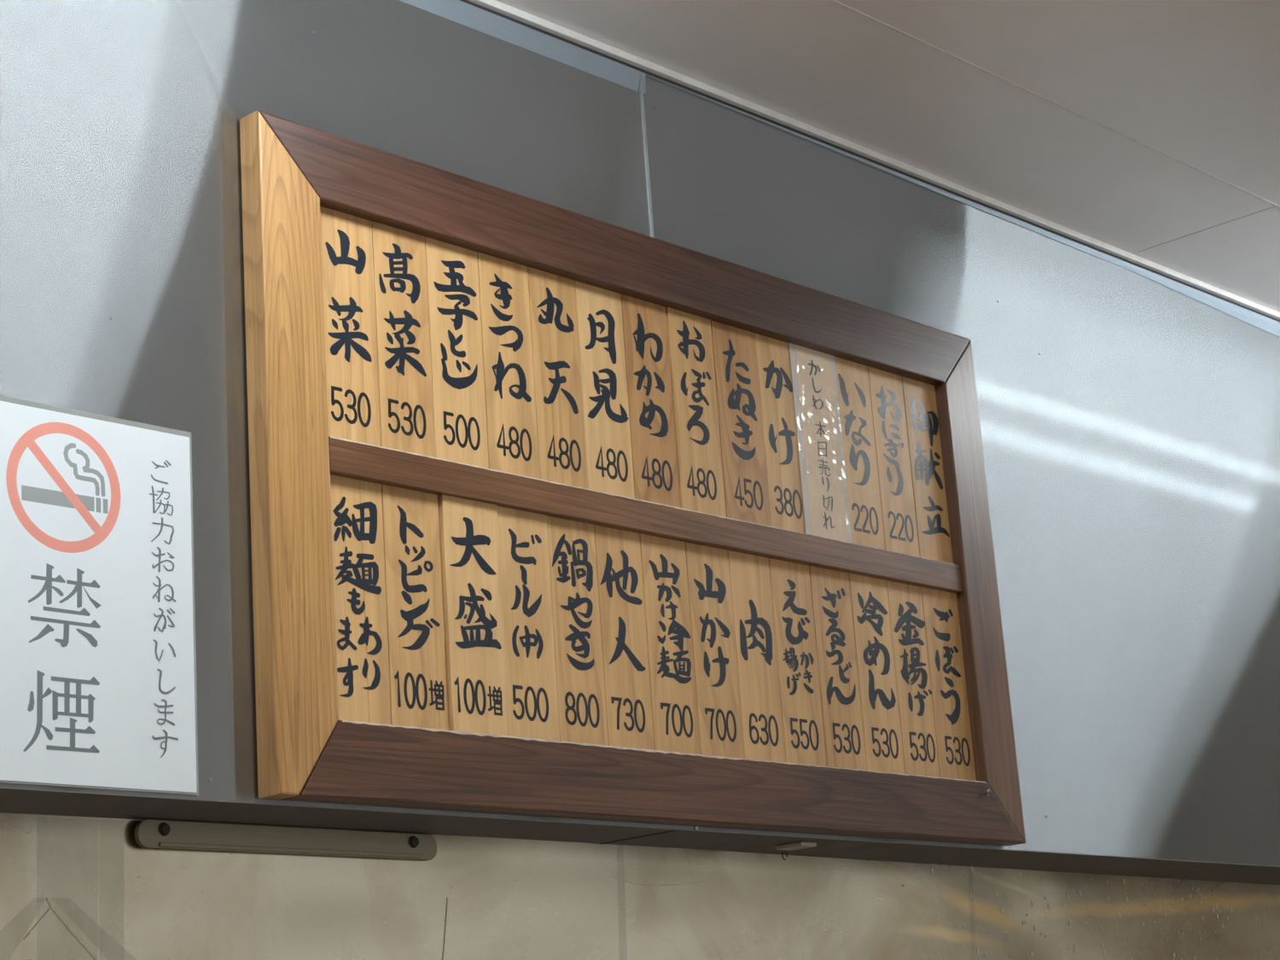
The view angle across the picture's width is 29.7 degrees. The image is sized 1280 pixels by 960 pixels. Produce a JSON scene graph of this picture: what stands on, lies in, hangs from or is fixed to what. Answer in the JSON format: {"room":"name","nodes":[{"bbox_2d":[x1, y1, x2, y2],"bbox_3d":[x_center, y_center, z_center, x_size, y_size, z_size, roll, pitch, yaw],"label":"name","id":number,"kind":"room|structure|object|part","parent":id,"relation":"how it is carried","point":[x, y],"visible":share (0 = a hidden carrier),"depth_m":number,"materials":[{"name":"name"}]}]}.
{"room":"eatery","nodes":[
{"label":"eatery","id":0,"kind":"room"},
{"bbox_2d":[0,0,1279,959],"bbox_3d":[1.291,1.125,3.966,0.254,2.739,12.000,-17,-20,40],"label":"wall","id":1,"kind":"structure","parent":0,"point":[1129,414],"depth_m":2.81,"materials":[{"name":"metal"}]},
{"bbox_2d":[0,395,198,795],"bbox_3d":[-0.500,0.099,2.106,0.002,0.339,0.276,-17,-20,40],"label":"no smoking sign","id":2,"kind":"object","parent":1,"relation":"attached to","point":[98,653],"visible":1,"depth_m":2.13,"materials":[{"name":"laminate"}]},
{"bbox_2d":[134,819,436,861],"bbox_3d":[-0.338,0.354,2.372,0.010,0.027,0.374,-17,-20,40],"label":"plate","id":3,"kind":"object","parent":1,"relation":"attached to","point":[149,834],"visible":1,"depth_m":2.36,"materials":[{"name":"grey metal"}]},
{"bbox_3d":[-1.370,-0.335,1.286,0.012,0.876,4.104,-17,-20,40],"label":"steel panel","id":4,"kind":"part","parent":1,"relation":"part of","materials":[{"name":"silver metal"}]},
{"bbox_2d":[239,110,1025,846],"bbox_3d":[0.050,0.051,2.715,0.041,0.672,1.200,-17,-20,40],"label":"menu board","id":5,"kind":"object","parent":1,"relation":"attached to","point":[529,537],"visible":1,"depth_m":2.60,"materials":[{"name":"brown wood"}]},
{"bbox_3d":[0.047,0.053,2.721,0.023,0.035,1.048,-17,-20,40],"label":"rail","id":6,"kind":"part","parent":5,"relation":"part of","materials":[{"name":"brown wood"}]},
{"bbox_2d":[789,343,851,542],"bbox_3d":[0.221,-0.043,2.949,0.001,0.246,0.089,-17,-20,40],"label":"slip","id":7,"kind":"object","parent":5,"relation":"attached to","point":[818,427],"visible":1,"depth_m":2.95,"materials":[{"name":"laminate"}]},
{"bbox_3d":[1.306,1.571,3.862,0.043,1.823,12.000,-17,-20,40],"label":"splash panel","id":8,"kind":"part","parent":1,"relation":"part of","materials":[{"name":"tile"}]},
{"bbox_2d":[775,841,816,850],"bbox_3d":[0.183,0.430,2.837,0.040,0.005,0.028,-17,-20,40],"label":"tag","id":9,"kind":"object","parent":1,"relation":"attached to","point":[801,845],"visible":1,"depth_m":2.83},
{"bbox_2d":[459,0,1279,322],"bbox_3d":[1.292,-0.217,4.237,0.012,0.012,12.000,-17,-20,40],"label":"trim","id":10,"kind":"structure","parent":1,"relation":"attached to","point":[495,7],"depth_m":3.14,"materials":[{"name":"silver metal"}]},
{"bbox_3d":[2.712,0.524,5.601,0.012,0.902,7.892,-17,-20,40],"label":"steel panel","id":11,"kind":"part","parent":1,"relation":"part of","materials":[{"name":"silver metal"}]},
{"bbox_2d":[496,0,1279,312],"bbox_3d":[2.689,-0.695,3.010,4.350,0.081,12.200,-17,-20,40],"label":"ceiling","id":12,"kind":"structure","parent":0,"point":[1149,130],"depth_m":3.03,"materials":[{"name":"white paint"}]},
{"bbox_3d":[0.645,-0.635,2.561,0.906,0.010,1.848,-17,-20,40],"label":"panel","id":13,"kind":"part","parent":12,"relation":"part of","materials":[{"name":"white paint"}]},
{"bbox_3d":[1.448,-0.241,4.233,0.251,0.010,1.818,-17,-20,40],"label":"panel","id":14,"kind":"part","parent":12,"relation":"part of","materials":[{"name":"white paint"}]}
]}

